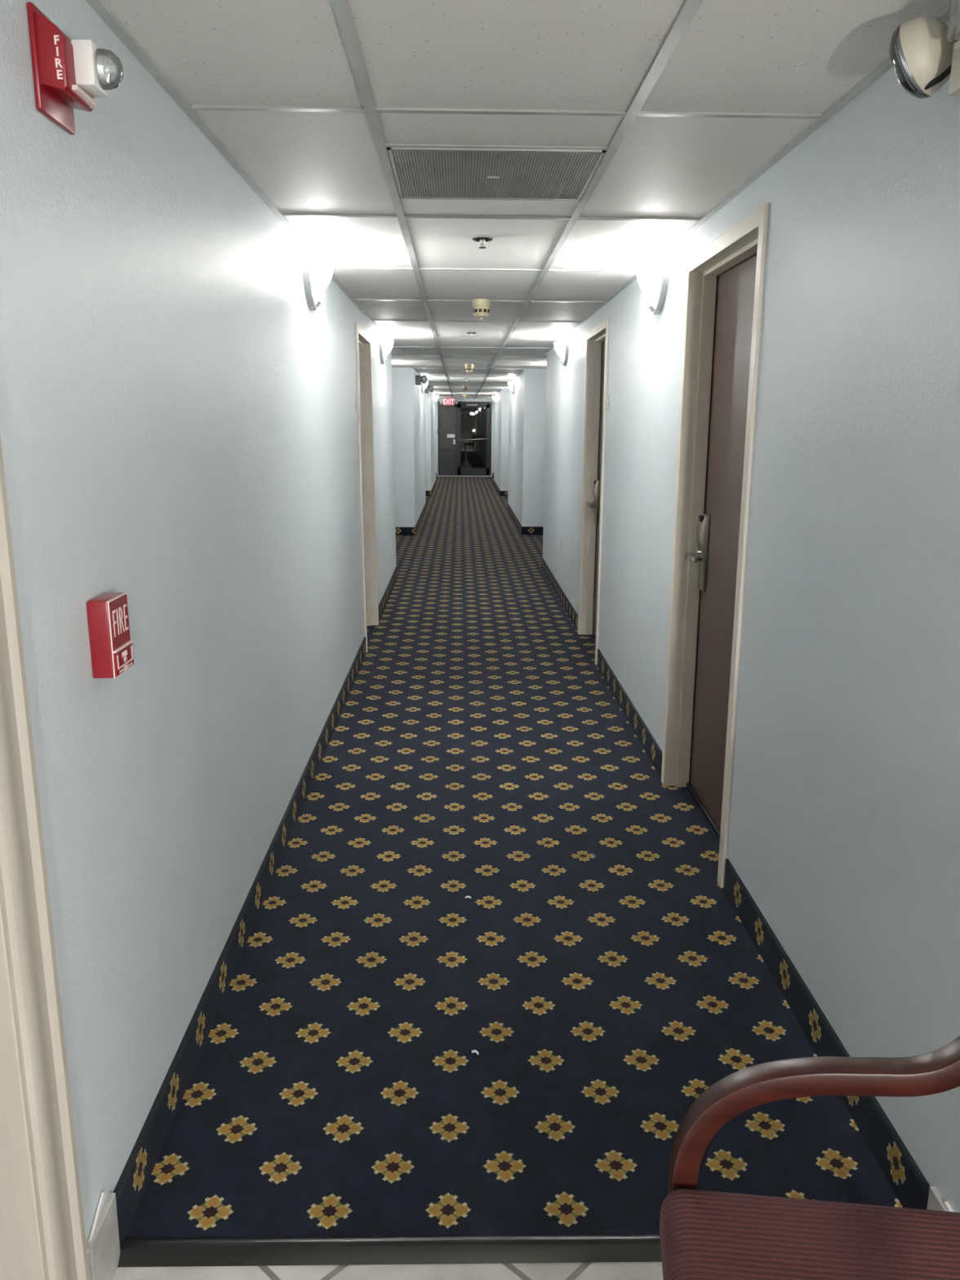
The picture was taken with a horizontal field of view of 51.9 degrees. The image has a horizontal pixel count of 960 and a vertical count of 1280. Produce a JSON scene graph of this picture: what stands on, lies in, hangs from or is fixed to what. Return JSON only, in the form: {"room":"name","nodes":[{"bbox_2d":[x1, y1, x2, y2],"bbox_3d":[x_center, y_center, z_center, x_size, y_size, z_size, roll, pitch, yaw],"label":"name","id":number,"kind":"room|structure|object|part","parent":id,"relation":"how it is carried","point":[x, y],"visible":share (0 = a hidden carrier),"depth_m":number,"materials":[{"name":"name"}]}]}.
{"room":"hotel corridor","nodes":[
{"label":"hotel corridor","id":0,"kind":"room"},
{"bbox_2d":[0,0,435,1239],"bbox_3d":[-1.252,-2.658,13.932,0.705,2.255,30.200,0,12,-1],"label":"wall","id":1,"kind":"structure","parent":0,"point":[179,425],"depth_m":2.12,"materials":[{"name":"paint"}]},
{"bbox_2d":[0,434,90,1279],"bbox_3d":[-0.723,0.226,0.900,0.162,2.179,1.144,-1,12,-1],"label":"door frame","id":2,"kind":"structure","parent":1,"relation":"in","point":[42,1234],"depth_m":1.45,"materials":[{"name":"beige paint"}]},
{"bbox_2d":[26,1,123,134],"bbox_3d":[-0.629,-0.905,1.571,0.114,0.150,0.140,0,12,-1],"label":"fire alarm strobe","id":3,"kind":"object","parent":1,"relation":"attached to","point":[68,73],"visible":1,"depth_m":1.54,"materials":[{"name":"red plastic"}]},
{"bbox_3d":[-0.681,-0.905,1.570,0.010,0.150,0.140,-1,12,-1],"label":"plate","id":4,"kind":"part","parent":3,"relation":"part of","materials":[{"name":"red plastic"}]},
{"bbox_2d":[86,1192,119,1279],"bbox_3d":[-0.667,1.070,1.731,0.014,0.174,0.142,0,12,-1],"label":"tile","id":5,"kind":"structure","parent":1,"relation":"attached to","point":[103,1245],"depth_m":1.74,"materials":[{"name":"tile"}]},
{"bbox_2d":[86,592,133,678],"bbox_3d":[-0.660,-0.009,1.764,0.044,0.138,0.096,-1,12,-1],"label":"station","id":6,"kind":"object","parent":1,"relation":"attached to","point":[110,642],"visible":1,"depth_m":1.73,"materials":[{"name":"red plastic"}]},
{"bbox_3d":[-0.644,-0.032,1.760,0.004,0.087,0.092,-1,12,-1],"label":"plate","id":7,"kind":"part","parent":6,"relation":"part of","materials":[{"name":"red plastic"}]},
{"bbox_3d":[-0.642,0.033,1.774,0.007,0.044,0.092,0,12,-1],"label":"pull handle","id":8,"kind":"part","parent":6,"relation":"part of","materials":[{"name":"red plastic"}]},
{"bbox_2d":[112,472,436,1245],"bbox_3d":[-1.116,-1.891,15.354,0.386,0.112,27.755,0,12,-1],"label":"baseboard","id":9,"kind":"structure","parent":1,"relation":"attached to","point":[129,1190],"depth_m":2.53,"materials":[{"name":"carpet"}]},
{"bbox_2d":[302,257,333,311],"bbox_3d":[-0.691,-1.532,4.279,0.112,0.189,0.362,0,12,-1],"label":"wall sconce","id":10,"kind":"object","parent":1,"relation":"attached to","point":[317,273],"visible":0.98,"depth_m":4.17,"materials":[{"name":"white glass"}]},
{"bbox_2d":[355,398,357,411],"bbox_3d":[-0.770,-1.468,6.160,0.006,0.080,0.080,-1,12,-1],"label":"number plate","id":11,"kind":"object","parent":1,"relation":"attached to","point":[356,398],"visible":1,"depth_m":6.14,"materials":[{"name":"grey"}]},
{"bbox_2d":[355,322,378,653],"bbox_3d":[-0.842,-1.046,6.827,0.150,2.105,0.983,-1,12,-1],"label":"door frame","id":12,"kind":"structure","parent":1,"relation":"in","point":[362,340],"depth_m":7.17,"materials":[{"name":"beige paint"}]},
{"bbox_2d":[378,338,393,364],"bbox_3d":[-0.767,-2.373,8.128,0.112,0.189,0.362,0,12,-1],"label":"wall sconce","id":13,"kind":"object","parent":1,"relation":"attached to","point":[385,345],"visible":0.98,"depth_m":8.02,"materials":[{"name":"white glass"}]},
{"bbox_2d":[415,375,427,385],"bbox_3d":[-0.816,-3.629,13.780,0.162,0.125,0.302,0,12,-1],"label":"emergency light","id":14,"kind":"object","parent":1,"relation":"attached to","point":[419,379],"visible":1,"depth_m":13.65,"materials":[{"name":"grey plastic"}]},
{"bbox_2d":[421,381,428,393],"bbox_3d":[-0.884,-4.048,15.796,0.112,0.189,0.362,0,12,-1],"label":"wall sconce","id":15,"kind":"object","parent":1,"relation":"attached to","point":[424,386],"visible":0.82,"depth_m":15.70,"materials":[{"name":"white glass"}]},
{"bbox_3d":[-0.881,-4.069,15.791,0.105,0.146,0.330,0,12,-1],"label":"lamp shade","id":16,"kind":"part","parent":15,"relation":"part of","materials":[{"name":"white"}]},
{"bbox_2d":[424,385,434,392],"bbox_3d":[-0.883,-4.366,17.149,0.162,0.125,0.302,0,12,-1],"label":"emergency light","id":17,"kind":"object","parent":1,"relation":"attached to","point":[430,388],"visible":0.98,"depth_m":17.02,"materials":[{"name":"grey plastic"}]},
{"bbox_2d":[434,395,439,403],"bbox_3d":[-1.037,-5.726,23.473,0.112,0.189,0.362,0,12,-1],"label":"wall sconce","id":18,"kind":"object","parent":1,"relation":"attached to","point":[436,397],"visible":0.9,"depth_m":23.36,"materials":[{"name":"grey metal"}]},
{"bbox_2d":[435,398,494,476],"bbox_3d":[-0.422,-5.899,28.802,2.900,2.255,0.200,0,12,-1],"label":"wall","id":19,"kind":"structure","parent":0,"point":[492,401],"depth_m":28.61,"materials":[{"name":"paint"}]},
{"bbox_2d":[437,401,492,476],"bbox_3d":[-0.445,-5.841,28.712,1.600,2.140,0.200,0,12,-1],"label":"door","id":20,"kind":"structure","parent":19,"relation":"in","point":[447,415],"depth_m":28.76,"materials":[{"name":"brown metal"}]},
{"bbox_3d":[-0.941,-6.221,28.678,0.455,1.290,0.015,0,12,-1],"label":"panel","id":21,"kind":"part","parent":20,"relation":"part of","materials":[{"name":"grey metal"}]},
{"bbox_3d":[-0.949,-5.198,28.901,0.455,0.675,0.015,0,12,-1],"label":"panel","id":22,"kind":"part","parent":20,"relation":"part of","materials":[{"name":"grey metal"}]},
{"bbox_2d":[447,434,454,437],"bbox_3d":[-0.848,-5.947,28.728,0.225,0.095,0.006,0,12,-1],"label":"notice","id":23,"kind":"object","parent":20,"relation":"attached to","point":[448,435],"visible":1,"depth_m":28.73,"materials":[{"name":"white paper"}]},
{"bbox_2d":[111,465,902,1279],"bbox_3d":[0.149,-2.223,17.485,9.000,0.130,47.500,0,12,-1],"label":"floor","id":24,"kind":"structure","parent":0,"point":[597,966],"depth_m":2.67,"materials":[{"name":"carpet"}]},
{"bbox_2d":[117,1234,662,1266],"bbox_3d":[0.083,1.131,1.836,1.504,0.022,0.048,0,12,-1],"label":"threshold strip","id":25,"kind":"object","parent":24,"relation":"on","point":[270,1251],"visible":0.61,"depth_m":1.82,"materials":[{"name":"black plastic"}]},
{"bbox_2d":[460,440,471,467],"bbox_3d":[-0.475,-6.380,33.917,0.410,1.010,0.410,0,12,-1],"label":"receptacle","id":26,"kind":"object","parent":24,"relation":"on","point":[466,464],"visible":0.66,"depth_m":33.87,"materials":[{"name":"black plastic"}]},
{"bbox_3d":[-0.475,-6.472,33.897,0.100,0.520,0.100,0,12,-1],"label":"stem","id":27,"kind":"part","parent":26,"relation":"part of","materials":[{"name":"black plastic"}]},
{"bbox_2d":[658,1035,959,1279],"bbox_3d":[0.518,0.811,1.090,0.596,0.978,0.608,2,12,6],"label":"armchair","id":28,"kind":"object","parent":24,"relation":"on","point":[704,1235],"visible":1,"depth_m":1.30,"materials":[{"name":"red fabric"}]},
{"bbox_2d":[658,1188,959,1279],"bbox_3d":[0.475,0.855,1.104,0.510,0.096,0.524,2,12,6],"label":"seat cushion","id":29,"kind":"object","parent":28,"relation":"on","point":[704,1235],"depth_m":1.27,"materials":[{"name":"red fabric"}]},
{"bbox_3d":[0.519,0.816,1.383,0.504,0.837,0.040,2,12,6],"label":"arm","id":30,"kind":"part","parent":28,"relation":"part of","materials":[{"name":"red wood"}]},
{"bbox_2d":[102,0,950,399],"bbox_3d":[-0.219,-3.244,11.163,6.600,0.113,35.800,0,12,-1],"label":"ceiling","id":31,"kind":"structure","parent":0,"point":[781,56],"depth_m":2.31,"materials":[{"name":"tile"}]},
{"bbox_2d":[439,398,457,405],"bbox_3d":[-0.891,-6.794,28.137,0.527,0.190,0.098,0,12,-1],"label":"exit sign","id":32,"kind":"object","parent":31,"relation":"attached to","point":[446,402],"visible":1,"depth_m":28.13,"materials":[{"name":"red"}]},
{"bbox_3d":[-0.891,-6.793,28.136,0.290,0.164,0.006,0,12,-1],"label":"plate","id":33,"kind":"part","parent":32,"relation":"part of","materials":[{"name":"red"}]},
{"bbox_2d":[462,385,468,391],"bbox_3d":[-0.279,-4.791,18.809,0.108,0.113,0.108,0,12,-1],"label":"smoke detector","id":34,"kind":"object","parent":31,"relation":"attached to","point":[464,387],"visible":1,"depth_m":18.77,"materials":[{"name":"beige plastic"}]},
{"bbox_2d":[464,364,473,373],"bbox_3d":[-0.131,-3.312,12.040,0.108,0.113,0.108,0,12,-1],"label":"smoke detector","id":35,"kind":"object","parent":31,"relation":"attached to","point":[468,367],"visible":1,"depth_m":12.00,"materials":[{"name":"beige plastic"}]},
{"bbox_2d":[466,332,476,337],"bbox_3d":[-0.067,-2.455,7.939,0.084,0.036,0.084,0,12,-1],"label":"sprinkler head","id":36,"kind":"object","parent":31,"relation":"attached to","point":[470,333],"visible":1,"depth_m":7.92},
{"bbox_2d":[472,298,490,319],"bbox_3d":[0.008,-1.958,5.848,0.108,0.113,0.108,0,12,-1],"label":"smoke detector","id":37,"kind":"object","parent":31,"relation":"attached to","point":[481,306],"visible":1,"depth_m":5.81,"materials":[{"name":"beige plastic"}]},
{"bbox_2d":[471,236,493,248],"bbox_3d":[0.010,-1.579,3.929,0.084,0.036,0.084,0,12,-1],"label":"sprinkler head","id":38,"kind":"object","parent":31,"relation":"attached to","point":[482,240],"visible":1,"depth_m":3.92},
{"bbox_2d":[386,147,605,200],"bbox_3d":[0.039,-1.378,2.933,0.586,0.010,0.590,0,12,-1],"label":"ceiling vent","id":39,"kind":"object","parent":31,"relation":"in","point":[437,173],"visible":1,"depth_m":2.89,"materials":[{"name":"metal"}]},
{"bbox_2d":[84,0,957,399],"bbox_3d":[-0.145,-3.740,13.718,2.250,0.011,30.200,0,12,-1],"label":"grid","id":40,"kind":"object","parent":31,"relation":"attached to","point":[340,7],"visible":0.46,"depth_m":2.55,"materials":[{"name":"paint"}]},
{"bbox_2d":[493,13,959,1212],"bbox_3d":[0.953,-2.651,13.977,0.738,2.255,30.200,0,12,-1],"label":"wall","id":41,"kind":"structure","parent":0,"point":[844,831],"depth_m":2.26,"materials":[{"name":"paint"}]},
{"bbox_2d":[492,395,497,404],"bbox_3d":[0.349,-5.722,23.502,0.112,0.189,0.362,0,12,-1],"label":"wall sconce","id":42,"kind":"object","parent":41,"relation":"attached to","point":[495,397],"visible":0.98,"depth_m":23.38,"materials":[{"name":"grey metal"}]},
{"bbox_2d":[507,381,515,394],"bbox_3d":[0.501,-4.044,15.824,0.112,0.189,0.362,0,12,-1],"label":"wall sconce","id":43,"kind":"object","parent":41,"relation":"attached to","point":[512,384],"visible":0.97,"depth_m":15.71,"materials":[{"name":"grey metal"}]},
{"bbox_3d":[0.498,-4.065,15.820,0.105,0.146,0.330,0,12,-1],"label":"lamp shade","id":44,"kind":"part","parent":43,"relation":"part of","materials":[{"name":"white"}]},
{"bbox_2d":[560,537,561,551],"bbox_3d":[0.703,-0.826,8.587,0.008,0.115,0.070,0,12,-1],"label":"wall outlet","id":45,"kind":"object","parent":41,"relation":"attached to","point":[560,538],"visible":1,"depth_m":8.57,"materials":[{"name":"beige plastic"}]},
{"bbox_2d":[554,340,568,366],"bbox_3d":[0.670,-2.376,8.196,0.112,0.189,0.362,0,12,-1],"label":"wall sconce","id":46,"kind":"object","parent":41,"relation":"attached to","point":[562,348],"visible":1,"depth_m":8.09,"materials":[{"name":"white glass"}]},
{"bbox_2d":[577,317,609,665],"bbox_3d":[0.815,-0.979,6.544,0.160,2.117,1.008,0,12,-1],"label":"door","id":47,"kind":"structure","parent":41,"relation":"in","point":[597,353],"depth_m":6.89,"materials":[{"name":"beige paint"}]},
{"bbox_3d":[0.785,-0.949,6.891,0.062,0.044,0.137,0,12,-1],"label":"lever handle","id":48,"kind":"part","parent":47,"relation":"part of","materials":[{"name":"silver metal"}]},
{"bbox_2d":[606,395,608,409],"bbox_3d":[0.761,-1.412,5.875,0.006,0.080,0.080,0,12,-1],"label":"number plate","id":49,"kind":"object","parent":41,"relation":"attached to","point":[607,400],"visible":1,"depth_m":5.86,"materials":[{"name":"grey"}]},
{"bbox_2d":[636,263,669,315],"bbox_3d":[0.747,-1.535,4.348,0.112,0.189,0.362,0,12,-1],"label":"wall sconce","id":50,"kind":"object","parent":41,"relation":"attached to","point":[653,279],"visible":1,"depth_m":4.25,"materials":[{"name":"white glass"}]},
{"bbox_2d":[492,472,929,1209],"bbox_3d":[0.743,-1.885,15.392,0.396,0.112,27.755,0,12,-1],"label":"baseboard","id":51,"kind":"structure","parent":41,"relation":"attached to","point":[903,1174],"depth_m":2.53,"materials":[{"name":"carpet"}]},
{"bbox_2d":[661,202,770,888],"bbox_3d":[0.877,-0.319,3.526,0.164,2.117,1.008,0,12,-1],"label":"door","id":52,"kind":"structure","parent":41,"relation":"in","point":[725,287],"depth_m":3.76,"materials":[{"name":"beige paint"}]},
{"bbox_3d":[0.849,-0.323,3.866,0.062,0.044,0.137,0,12,-1],"label":"lever handle","id":53,"kind":"part","parent":52,"relation":"part of","materials":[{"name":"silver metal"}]},
{"bbox_2d":[888,0,959,99],"bbox_3d":[0.781,-0.951,1.441,0.144,0.180,0.670,0,12,-1],"label":"emergency light","id":54,"kind":"object","parent":41,"relation":"attached to","point":[924,51],"visible":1,"depth_m":1.66,"materials":[{"name":"beige plastic"}]},
{"bbox_2d":[926,1186,954,1212],"bbox_3d":[0.858,1.333,0.639,0.011,0.150,2.446,0,12,-1],"label":"baseboard","id":55,"kind":"structure","parent":41,"relation":"attached to","point":[935,1201],"depth_m":1.80,"materials":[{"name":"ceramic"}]},
{"label":"outside","id":56,"kind":"structure","parent":0,"visible":0},
{"bbox_2d":[457,401,491,465],"bbox_3d":[-0.240,-8.642,37.420,9.000,4.100,0.200,0,12,-1],"label":"wall","id":57,"kind":"structure","parent":56,"point":[473,420],"depth_m":37.50,"materials":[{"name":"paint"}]}
]}

